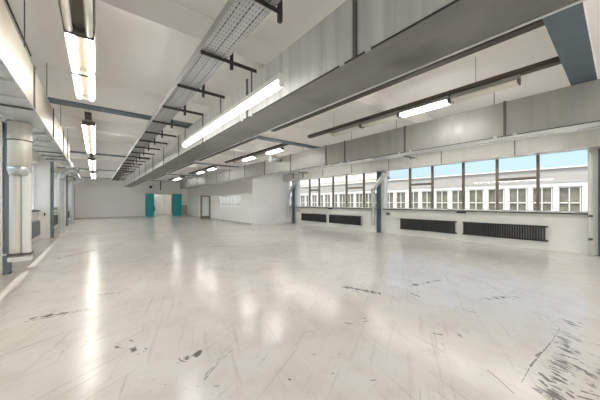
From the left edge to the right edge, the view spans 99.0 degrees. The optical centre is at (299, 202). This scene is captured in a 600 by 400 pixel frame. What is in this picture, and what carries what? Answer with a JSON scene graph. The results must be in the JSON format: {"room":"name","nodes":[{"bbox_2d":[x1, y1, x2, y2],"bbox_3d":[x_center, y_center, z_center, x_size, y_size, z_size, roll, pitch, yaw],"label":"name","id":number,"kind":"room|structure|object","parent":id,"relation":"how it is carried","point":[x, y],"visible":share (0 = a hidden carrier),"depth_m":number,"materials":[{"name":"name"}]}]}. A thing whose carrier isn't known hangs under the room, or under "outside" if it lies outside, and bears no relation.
{"room":"empty factory hall","nodes":[
{"label":"empty factory hall","id":0,"kind":"room"},
{"bbox_2d":[0,120,73,275],"bbox_3d":[-8.528,-0.600,7.845,0.640,4.100,36.100,0,0,-39],"label":"wall","id":1,"kind":"structure","parent":0,"point":[42,166],"depth_m":10.22,"materials":[{"name":"white paint"}]},
{"bbox_2d":[32,220,39,238],"bbox_3d":[-8.493,0.950,7.918,0.145,0.553,4.270,0,0,-39],"label":"radiator","id":2,"kind":"object","parent":1,"relation":"attached to","point":[36,224],"visible":0.27,"depth_m":8.89,"materials":[{"name":"grey metal"}]},
{"bbox_2d":[32,162,40,211],"bbox_3d":[-8.442,-0.603,7.594,0.280,1.895,6.500,0,0,-39],"label":"window","id":3,"kind":"structure","parent":1,"relation":"in","point":[33,210],"depth_m":10.05,"materials":[{"name":"white glass"}]},
{"bbox_2d":[54,214,57,225],"bbox_3d":[-12.730,0.950,13.236,0.145,0.553,4.270,0,0,-39],"label":"radiator","id":4,"kind":"object","parent":1,"relation":"attached to","point":[55,216],"visible":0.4,"depth_m":13.39,"materials":[{"name":"grey metal"}]},
{"bbox_2d":[54,176,57,208],"bbox_3d":[-12.680,-0.603,12.912,0.280,1.895,6.500,0,0,-39],"label":"window","id":5,"kind":"structure","parent":1,"relation":"in","point":[54,176],"depth_m":15.35,"materials":[{"name":"white glass"}]},
{"bbox_2d":[55,113,298,156],"bbox_3d":[-3.081,-2.465,11.047,12.550,0.370,0.160,0,0,-39],"label":"trim","id":6,"kind":"structure","parent":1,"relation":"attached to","point":[67,121],"depth_m":8.68,"materials":[{"name":"paint"}]},
{"bbox_2d":[95,0,434,124],"bbox_3d":[1.157,-2.465,5.729,12.550,0.370,0.160,0,0,-39],"label":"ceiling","id":7,"kind":"structure","parent":1,"relation":"attached to","point":[169,17],"depth_m":3.52,"materials":[{"name":"paint"}]},
{"bbox_2d":[75,177,186,217],"bbox_3d":[-14.963,-0.600,25.957,13.150,4.100,0.250,0,0,-39],"label":"wall","id":8,"kind":"structure","parent":0,"point":[98,197],"depth_m":23.91,"materials":[{"name":"paint"}]},
{"bbox_2d":[75,216,143,218],"bbox_3d":[-17.617,1.405,23.672,5.550,0.090,0.014,0,0,-39],"label":"baseboard","id":9,"kind":"structure","parent":8,"relation":"attached to","point":[127,216],"depth_m":23.60,"materials":[{"name":"grey"}]},
{"bbox_2d":[145,193,181,216],"bbox_3d":[-14.126,0.285,26.560,3.350,2.330,0.350,0,0,-39],"label":"door","id":10,"kind":"structure","parent":8,"relation":"in","point":[176,201],"depth_m":26.94,"materials":[{"name":"teal paint"}]},
{"bbox_2d":[182,205,186,214],"bbox_3d":[-12.503,0.840,27.709,0.540,1.160,0.065,0,0,-39],"label":"wall panel","id":11,"kind":"object","parent":8,"relation":"attached to","point":[184,207],"visible":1,"depth_m":27.69,"materials":[{"name":"brown wood"}]},
{"bbox_2d":[154,194,170,214],"bbox_3d":[-15.625,-0.600,28.434,5.800,4.100,4.450,0,0,-39],"label":"wall","id":12,"kind":"structure","parent":0,"point":[167,197],"depth_m":30.78,"materials":[{"name":"paint"}]},
{"bbox_2d":[154,196,164,213],"bbox_3d":[-16.742,0.350,30.076,1.500,2.200,0.050,0,0,-39],"label":"door","id":13,"kind":"structure","parent":12,"relation":"in","point":[160,200],"depth_m":30.26,"materials":[{"name":"wood"}]},
{"bbox_2d":[187,167,251,223],"bbox_3d":[-7.647,-0.600,22.209,0.120,4.100,14.730,0,0,-39],"label":"wall","id":14,"kind":"structure","parent":0,"point":[243,213],"depth_m":19.27,"materials":[{"name":"paint"}]},
{"bbox_2d":[79,169,197,176],"bbox_3d":[-11.557,-2.465,21.683,12.550,0.370,0.160,0,0,-39],"label":"trim","id":15,"kind":"structure","parent":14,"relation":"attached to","point":[79,169],"depth_m":19.52,"materials":[{"name":"paint"}]},
{"bbox_2d":[70,153,234,169],"bbox_3d":[-7.319,-2.465,16.366,12.550,0.370,0.160,0,0,-39],"label":"trim","id":16,"kind":"structure","parent":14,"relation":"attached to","point":[72,155],"depth_m":14.06,"materials":[{"name":"paint"}]},
{"bbox_2d":[189,197,199,215],"bbox_3d":[-10.762,0.415,26.012,0.011,1.830,3.500,0,0,-39],"label":"wall panel","id":17,"kind":"object","parent":14,"relation":"attached to","point":[194,202],"depth_m":25.88,"materials":[{"name":"white paint"}]},
{"bbox_2d":[200,196,209,218],"bbox_3d":[-8.151,0.435,22.056,0.820,2.010,0.107,0,0,-31],"label":"door","id":18,"kind":"structure","parent":14,"relation":"in","point":[204,200],"depth_m":22.05,"materials":[{"name":"glass"}]},
{"bbox_2d":[187,215,251,224],"bbox_3d":[-7.699,1.405,22.168,0.011,0.090,14.730,0,0,-39],"label":"baseboard","id":19,"kind":"structure","parent":14,"relation":"attached to","point":[187,215],"depth_m":19.31,"materials":[{"name":"grey"}]},
{"bbox_2d":[219,195,239,206],"bbox_3d":[-5.289,-0.075,19.249,0.080,0.850,3.900,0,0,-39],"label":"window","id":20,"kind":"structure","parent":14,"relation":"in","point":[234,200],"depth_m":19.25,"materials":[{"name":"white glass"}]},
{"bbox_2d":[252,175,289,224],"bbox_3d":[-1.914,-0.600,17.284,2.950,4.100,0.120,0,0,-39],"label":"wall partition","id":21,"kind":"structure","parent":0,"point":[269,194],"depth_m":17.11,"materials":[{"name":"white paint"}]},
{"bbox_2d":[0,214,599,399],"bbox_3d":[-5.568,1.550,14.168,13.150,0.200,42.900,0,0,-39],"label":"floor","id":22,"kind":"structure","parent":0,"point":[164,306],"depth_m":3.25,"materials":[{"name":"white concrete"}]},
{"bbox_2d":[3,123,13,274],"bbox_3d":[-5.976,-0.300,5.237,0.120,3.500,0.220,0,0,-39],"label":"steel column","id":23,"kind":"structure","parent":22,"relation":"on","point":[7,265],"depth_m":5.17,"materials":[{"name":"grey metal"}]},
{"bbox_2d":[50,162,53,237],"bbox_3d":[-10.214,-0.300,10.555,0.120,3.500,0.220,0,0,-39],"label":"steel column","id":24,"kind":"structure","parent":22,"relation":"on","point":[52,163],"depth_m":10.49,"materials":[{"name":"metal"}]},
{"bbox_2d":[54,167,78,235],"bbox_3d":[-10.387,-0.075,11.350,0.900,3.050,0.300,0,0,-39],"label":"pipe","id":25,"kind":"object","parent":22,"relation":"on","point":[61,176],"visible":1,"depth_m":11.19,"materials":[{"name":"metal"}]},
{"bbox_2d":[66,175,67,225],"bbox_3d":[-14.452,-0.300,15.873,0.120,3.500,0.220,0,0,-39],"label":"steel column","id":26,"kind":"structure","parent":22,"relation":"on","point":[66,175],"depth_m":15.81,"materials":[{"name":"metal"}]},
{"bbox_2d":[74,178,74,219],"bbox_3d":[-18.689,-0.300,21.191,0.120,3.500,0.220,0,0,-39],"label":"steel column","id":27,"kind":"structure","parent":22,"relation":"on","point":[74,178],"depth_m":21.14,"materials":[{"name":"metal"}]},
{"bbox_2d":[70,178,83,224],"bbox_3d":[-14.594,-0.075,16.629,0.900,3.050,0.300,0,0,-39],"label":"pipe","id":28,"kind":"object","parent":22,"relation":"on","point":[72,184],"visible":0.99,"depth_m":16.46,"materials":[{"name":"metal"}]},
{"bbox_2d":[154,202,156,215],"bbox_3d":[-15.830,0.700,27.761,0.500,1.500,0.328,0,0,-39],"label":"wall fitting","id":29,"kind":"object","parent":22,"relation":"on","point":[155,203],"visible":0.58,"depth_m":27.85,"materials":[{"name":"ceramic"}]},
{"bbox_2d":[292,181,294,223],"bbox_3d":[-0.457,-0.300,17.614,0.130,3.500,0.220,0,0,-39],"label":"steel column","id":30,"kind":"structure","parent":22,"relation":"on","point":[293,190],"depth_m":17.56,"materials":[{"name":"grey metal"}]},
{"bbox_2d":[377,172,381,232],"bbox_3d":[3.781,-0.300,12.296,0.130,3.500,0.220,0,0,-39],"label":"steel column","id":31,"kind":"structure","parent":22,"relation":"on","point":[378,173],"depth_m":12.25,"materials":[{"name":"grey metal"}]},
{"bbox_2d":[588,149,592,255],"bbox_3d":[7.888,0.010,6.950,0.090,2.880,0.086,0,0,-39],"label":"pipe","id":32,"kind":"object","parent":22,"relation":"on","point":[590,152],"visible":1,"depth_m":6.92,"materials":[{"name":"metal"}]},
{"bbox_2d":[597,148,599,255],"bbox_3d":[8.119,-0.300,6.853,0.130,3.500,0.220,0,0,-39],"label":"steel column","id":33,"kind":"structure","parent":22,"relation":"on","point":[598,148],"depth_m":6.90,"materials":[{"name":"grey metal"}]},
{"bbox_2d":[3,0,599,169],"bbox_3d":[-5.900,-2.775,13.903,14.100,0.250,42.900,0,0,-39],"label":"ceiling","id":34,"kind":"structure","parent":0,"point":[130,54],"depth_m":4.89,"materials":[{"name":"paint"}]},
{"bbox_2d":[5,0,30,55],"bbox_3d":[-0.901,-2.631,-0.335,0.013,0.031,12.600,0,0,-39],"label":"conduit","id":35,"kind":"object","parent":34,"relation":"attached to","point":[8,5],"visible":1,"depth_m":3.78,"materials":[{"name":"metal"}]},
{"bbox_2d":[0,0,69,162],"bbox_3d":[-2.652,-2.014,1.723,0.572,1.272,18.400,0,0,-39],"label":"air duct","id":36,"kind":"object","parent":34,"relation":"hanging from","point":[23,98],"visible":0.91,"depth_m":3.76,"materials":[{"name":"metal"}]},
{"bbox_2d":[0,121,33,261],"bbox_3d":[-5.025,-0.182,4.461,0.520,2.425,0.320,0,0,-39],"label":"pipe","id":37,"kind":"object","parent":36,"relation":"attached to","point":[19,168],"visible":1,"depth_m":4.47,"materials":[{"name":"metal"}]},
{"bbox_2d":[7,254,32,261],"bbox_3d":[-4.954,0.990,4.540,0.290,0.080,0.205,0,0,-39],"label":"base","id":38,"kind":"object","parent":37,"relation":"attached to","point":[24,257],"depth_m":4.47,"materials":[{"name":"ceramic"}]},
{"bbox_2d":[84,111,91,119],"bbox_3d":[-6.708,-2.365,8.177,0.130,0.570,5.250,0,0,-39],"label":"track","id":39,"kind":"object","parent":34,"relation":"hanging from","point":[88,115],"visible":0.2,"depth_m":6.17,"materials":[{"name":"metal"}]},
{"bbox_2d":[81,119,95,135],"bbox_3d":[-5.661,-1.993,6.863,0.290,0.154,1.170,0,0,-39],"label":"fluorescent light","id":40,"kind":"object","parent":39,"relation":"attached to","point":[88,126],"visible":1,"depth_m":6.66,"materials":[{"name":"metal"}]},
{"bbox_2d":[83,134,95,142],"bbox_3d":[-6.409,-1.993,7.801,0.290,0.154,1.170,0,0,-39],"label":"fluorescent light","id":41,"kind":"object","parent":39,"relation":"attached to","point":[88,138],"visible":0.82,"depth_m":7.86,"materials":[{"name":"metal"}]},
{"bbox_2d":[84,140,95,148],"bbox_3d":[-7.156,-1.993,8.740,0.290,0.154,1.170,0,0,-39],"label":"fluorescent light","id":42,"kind":"object","parent":39,"relation":"attached to","point":[87,144],"visible":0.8,"depth_m":8.81,"materials":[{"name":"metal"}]},
{"bbox_2d":[86,147,95,153],"bbox_3d":[-7.904,-1.993,9.678,0.290,0.154,1.170,0,0,-39],"label":"fluorescent light","id":43,"kind":"object","parent":39,"relation":"attached to","point":[89,151],"visible":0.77,"depth_m":9.83,"materials":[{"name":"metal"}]},
{"bbox_2d":[68,171,192,181],"bbox_3d":[-13.700,-2.350,24.374,12.550,0.600,0.300,0,0,-39],"label":"ceiling beam","id":44,"kind":"structure","parent":34,"relation":"attached to","point":[85,174],"depth_m":22.12,"materials":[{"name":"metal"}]},
{"bbox_2d":[57,158,216,176],"bbox_3d":[-9.463,-2.350,19.056,12.550,0.600,0.300,0,0,-39],"label":"ceiling beam","id":45,"kind":"structure","parent":34,"relation":"attached to","point":[83,164],"depth_m":16.68,"materials":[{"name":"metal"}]},
{"bbox_2d":[61,159,80,178],"bbox_3d":[-13.298,-1.830,15.003,0.380,0.380,15.600,0,0,-39],"label":"duct","id":46,"kind":"object","parent":45,"relation":"hanging from","point":[66,165],"visible":0.42,"depth_m":12.68,"materials":[{"name":"metal"}]},
{"bbox_2d":[66,136,265,167],"bbox_3d":[-5.225,-2.350,13.738,12.550,0.600,0.300,0,0,-39],"label":"ceiling beam","id":47,"kind":"structure","parent":34,"relation":"attached to","point":[77,145],"depth_m":11.46,"materials":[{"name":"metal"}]},
{"bbox_2d":[124,0,585,186],"bbox_3d":[-5.088,-1.717,10.075,0.694,0.658,34.500,0,0,-39],"label":"air duct","id":48,"kind":"object","parent":47,"relation":"hanging from","point":[360,46],"visible":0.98,"depth_m":2.67,"materials":[{"name":"metal"}]},
{"bbox_2d":[168,163,191,172],"bbox_3d":[-7.463,-2.365,15.880,0.130,0.570,5.820,0,0,-39],"label":"track","id":49,"kind":"object","parent":34,"relation":"hanging from","point":[190,163],"visible":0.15,"depth_m":15.61,"materials":[{"name":"metal"}]},
{"bbox_2d":[35,66,350,148],"bbox_3d":[-0.987,-2.350,8.420,12.550,0.600,0.300,0,0,-39],"label":"ceiling beam","id":50,"kind":"structure","parent":34,"relation":"attached to","point":[110,98],"depth_m":5.98,"materials":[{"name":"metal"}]},
{"bbox_2d":[111,0,282,180],"bbox_3d":[-5.465,-1.860,8.944,0.720,0.420,28.800,0,0,-39],"label":"cable tray","id":51,"kind":"object","parent":50,"relation":"hanging from","point":[238,19],"visible":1,"depth_m":3.20,"materials":[{"name":"metal"}]},
{"bbox_2d":[182,72,285,147],"bbox_3d":[-1.447,-1.502,4.383,0.110,0.467,4.000,0,0,-39],"label":"pendant light","id":52,"kind":"object","parent":51,"relation":"hanging from","point":[275,83],"visible":0.98,"depth_m":3.51,"materials":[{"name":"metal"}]},
{"bbox_2d":[283,128,599,181],"bbox_3d":[5.454,-1.734,9.716,0.432,0.584,20.800,0,0,-39],"label":"air duct","id":53,"kind":"object","parent":50,"relation":"hanging from","point":[587,139],"visible":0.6,"depth_m":8.68,"materials":[{"name":"metal"}]},
{"bbox_2d":[287,181,295,218],"bbox_3d":[-0.468,-0.131,17.299,0.430,2.562,0.878,0,0,-39],"label":"pipe","id":54,"kind":"object","parent":53,"relation":"attached to","point":[294,182],"visible":1,"depth_m":17.41,"materials":[{"name":"metal"}]},
{"bbox_2d":[371,171,387,226],"bbox_3d":[3.770,-0.131,11.981,0.430,2.562,0.878,0,0,-39],"label":"pipe","id":55,"kind":"object","parent":53,"relation":"attached to","point":[384,174],"visible":1,"depth_m":12.09,"materials":[{"name":"metal"}]},
{"bbox_2d":[188,165,213,173],"bbox_3d":[-6.390,-2.365,16.684,0.130,0.570,5.740,0,0,-39],"label":"track","id":56,"kind":"object","parent":34,"relation":"hanging from","point":[212,165],"visible":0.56,"depth_m":16.63,"materials":[{"name":"metal"}]},
{"bbox_2d":[198,138,254,160],"bbox_3d":[-3.225,-2.365,10.562,0.130,0.570,5.820,0,0,-39],"label":"track","id":57,"kind":"object","parent":34,"relation":"hanging from","point":[251,139],"visible":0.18,"depth_m":9.90,"materials":[{"name":"metal"}]},
{"bbox_2d":[225,143,288,162],"bbox_3d":[-2.152,-2.365,11.366,0.130,0.570,5.740,0,0,-39],"label":"track","id":58,"kind":"object","parent":34,"relation":"hanging from","point":[282,144],"visible":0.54,"depth_m":10.95,"materials":[{"name":"metal"}]},
{"bbox_2d":[233,158,243,163],"bbox_3d":[-2.956,-2.003,12.375,0.184,0.154,1.020,0,0,-39],"label":"fluorescent light","id":59,"kind":"object","parent":58,"relation":"attached to","point":[240,159],"visible":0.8,"depth_m":12.34,"materials":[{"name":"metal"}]},
{"bbox_2d":[242,155,254,160],"bbox_3d":[-2.296,-2.003,11.546,0.184,0.154,1.020,0,0,-39],"label":"fluorescent light","id":60,"kind":"object","parent":58,"relation":"attached to","point":[250,157],"visible":0.83,"depth_m":11.53,"materials":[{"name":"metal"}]},
{"bbox_2d":[253,151,268,157],"bbox_3d":[-1.635,-2.003,10.717,0.184,0.154,1.020,0,0,-39],"label":"fluorescent light","id":61,"kind":"object","parent":58,"relation":"attached to","point":[263,153],"visible":0.85,"depth_m":10.65,"materials":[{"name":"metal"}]},
{"bbox_2d":[266,146,283,153],"bbox_3d":[-0.974,-2.003,9.888,0.184,0.154,1.020,0,0,-39],"label":"fluorescent light","id":62,"kind":"object","parent":58,"relation":"attached to","point":[281,148],"visible":1,"depth_m":9.75,"materials":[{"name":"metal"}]},
{"bbox_2d":[268,143,281,161],"bbox_3d":[-1.099,-2.210,11.336,0.550,0.880,0.280,0,0,-39],"label":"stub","id":63,"kind":"object","parent":34,"relation":"hanging from","point":[270,158],"visible":0.94,"depth_m":11.25,"materials":[{"name":"metal"}]},
{"bbox_2d":[180,79,599,188],"bbox_3d":[-1.258,-1.989,12.424,0.554,1.322,33.400,0,0,-39],"label":"air duct","id":64,"kind":"object","parent":34,"relation":"hanging from","point":[576,107],"visible":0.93,"depth_m":5.90,"materials":[{"name":"metal"}]},
{"bbox_2d":[271,19,544,131],"bbox_3d":[1.013,-2.365,5.244,0.130,0.570,5.820,0,0,-39],"label":"track","id":65,"kind":"object","parent":34,"relation":"hanging from","point":[539,23],"visible":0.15,"depth_m":3.89,"materials":[{"name":"metal"}]},
{"bbox_2d":[308,56,560,137],"bbox_3d":[2.086,-2.365,6.048,0.130,0.570,5.740,0,0,-39],"label":"track","id":66,"kind":"object","parent":34,"relation":"hanging from","point":[554,61],"visible":0.89,"depth_m":4.73,"materials":[{"name":"metal"}]},
{"bbox_2d":[331,122,362,135],"bbox_3d":[1.282,-2.003,7.057,0.184,0.154,1.020,0,0,-39],"label":"fluorescent light","id":67,"kind":"object","parent":66,"relation":"attached to","point":[357,126],"visible":0.91,"depth_m":6.97,"materials":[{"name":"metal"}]},
{"bbox_2d":[361,111,400,127],"bbox_3d":[1.942,-2.003,6.228,0.184,0.154,1.020,0,0,-39],"label":"fluorescent light","id":68,"kind":"object","parent":66,"relation":"attached to","point":[392,116],"visible":0.89,"depth_m":6.14,"materials":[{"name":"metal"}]},
{"bbox_2d":[399,95,450,116],"bbox_3d":[2.603,-2.003,5.399,0.184,0.154,1.020,0,0,-39],"label":"fluorescent light","id":69,"kind":"object","parent":66,"relation":"attached to","point":[443,101],"visible":0.94,"depth_m":5.31,"materials":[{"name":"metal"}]},
{"bbox_2d":[450,74,520,103],"bbox_3d":[3.263,-2.003,4.570,0.184,0.154,1.020,0,0,-39],"label":"fluorescent light","id":70,"kind":"object","parent":66,"relation":"attached to","point":[513,81],"visible":1,"depth_m":4.47,"materials":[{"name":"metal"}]},
{"bbox_2d":[542,1,598,85],"bbox_3d":[3.251,-2.350,3.102,12.550,0.600,0.300,0,0,-39],"label":"ceiling beam","id":71,"kind":"structure","parent":34,"relation":"attached to","point":[568,29],"depth_m":3.33,"materials":[{"name":"blue metal"}]},
{"bbox_3d":[-2.470,-2.365,2.859,0.130,0.570,5.250,0,0,-39],"label":"track","id":72,"kind":"object","parent":34,"relation":"hanging from","visible":0},
{"bbox_2d":[58,0,94,38],"bbox_3d":[-2.171,-1.993,2.483,0.290,0.154,1.170,0,0,-39],"label":"fluorescent light","id":73,"kind":"object","parent":72,"relation":"attached to","point":[77,16],"visible":1,"depth_m":2.70,"materials":[{"name":"metal"}]},
{"bbox_2d":[62,25,95,77],"bbox_3d":[-2.919,-1.993,3.422,0.290,0.154,1.170,0,0,-39],"label":"fluorescent light","id":74,"kind":"object","parent":72,"relation":"attached to","point":[81,50],"visible":0.76,"depth_m":3.38,"materials":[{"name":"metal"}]},
{"bbox_2d":[71,72,95,101],"bbox_3d":[-3.666,-1.993,4.360,0.290,0.154,1.170,0,0,-39],"label":"fluorescent light","id":75,"kind":"object","parent":72,"relation":"attached to","point":[84,86],"visible":0.76,"depth_m":4.35,"materials":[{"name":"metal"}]},
{"bbox_2d":[290,149,597,254],"bbox_3d":[1.389,-0.600,15.748,0.300,4.100,36.100,0,0,-39],"label":"wall","id":76,"kind":"structure","parent":0,"point":[564,232],"depth_m":8.96,"materials":[{"name":"white paint"}]},
{"bbox_2d":[296,213,325,221],"bbox_3d":[0.661,0.947,16.248,0.145,0.479,2.910,0,0,-39],"label":"radiator","id":77,"kind":"object","parent":76,"relation":"attached to","point":[304,216],"visible":1,"depth_m":15.91,"materials":[{"name":"black metal"}]},
{"bbox_2d":[298,174,376,208],"bbox_3d":[1.833,-0.603,15.014,0.280,1.895,6.520,0,0,-39],"label":"window","id":78,"kind":"structure","parent":76,"relation":"in","point":[346,176],"depth_m":14.97,"materials":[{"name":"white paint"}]},
{"bbox_2d":[329,215,361,224],"bbox_3d":[2.437,0.950,14.019,0.145,0.473,2.310,0,0,-39],"label":"radiator","id":79,"kind":"object","parent":76,"relation":"attached to","point":[340,219],"visible":1,"depth_m":13.87,"materials":[{"name":"black metal"}]},
{"bbox_2d":[388,218,456,233],"bbox_3d":[4.945,0.947,10.871,0.145,0.479,3.120,0,0,-39],"label":"radiator","id":80,"kind":"object","parent":76,"relation":"attached to","point":[441,226],"visible":1,"depth_m":10.41,"materials":[{"name":"black metal"}]},
{"bbox_2d":[383,149,589,214],"bbox_3d":[6.070,-0.603,9.696,0.280,1.895,6.520,0,0,-39],"label":"window","id":81,"kind":"structure","parent":76,"relation":"in","point":[537,177],"depth_m":8.87,"materials":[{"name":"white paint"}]},
{"bbox_2d":[462,222,547,241],"bbox_3d":[6.756,0.950,8.599,0.145,0.473,2.290,0,0,-39],"label":"radiator","id":82,"kind":"object","parent":76,"relation":"attached to","point":[469,228],"visible":1,"depth_m":8.46,"materials":[{"name":"black metal"}]},
{"bbox_3d":[-10.945,-2.365,13.495,0.130,0.570,5.250,0,0,-39],"label":"track","id":83,"kind":"object","parent":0,"visible":0},
{"bbox_2d":[88,157,95,163],"bbox_3d":[-9.898,-1.993,12.181,0.290,0.154,1.170,0,0,-39],"label":"fluorescent light","id":84,"kind":"object","parent":83,"relation":"attached to","point":[90,159],"visible":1,"depth_m":11.81,"materials":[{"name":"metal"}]},
{"label":"outside","id":85,"kind":"structure","parent":0,"visible":0},
{"bbox_3d":[3.177,4.750,28.105,280.000,0.200,280.000,0,0,-39],"label":"ground","id":86,"kind":"structure","parent":85,"visible":0},
{"bbox_2d":[290,171,389,186],"bbox_3d":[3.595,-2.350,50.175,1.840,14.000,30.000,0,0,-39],"label":"building","id":87,"kind":"structure","parent":86,"relation":"on","point":[368,176],"depth_m":44.22,"materials":[{"name":"paint"}]},
{"bbox_2d":[290,165,587,210],"bbox_3d":[16.242,1.110,24.451,6.320,7.080,82.000,0,0,-39],"label":"building","id":88,"kind":"structure","parent":86,"relation":"on","point":[565,188],"depth_m":21.42,"materials":[{"name":"paint"}]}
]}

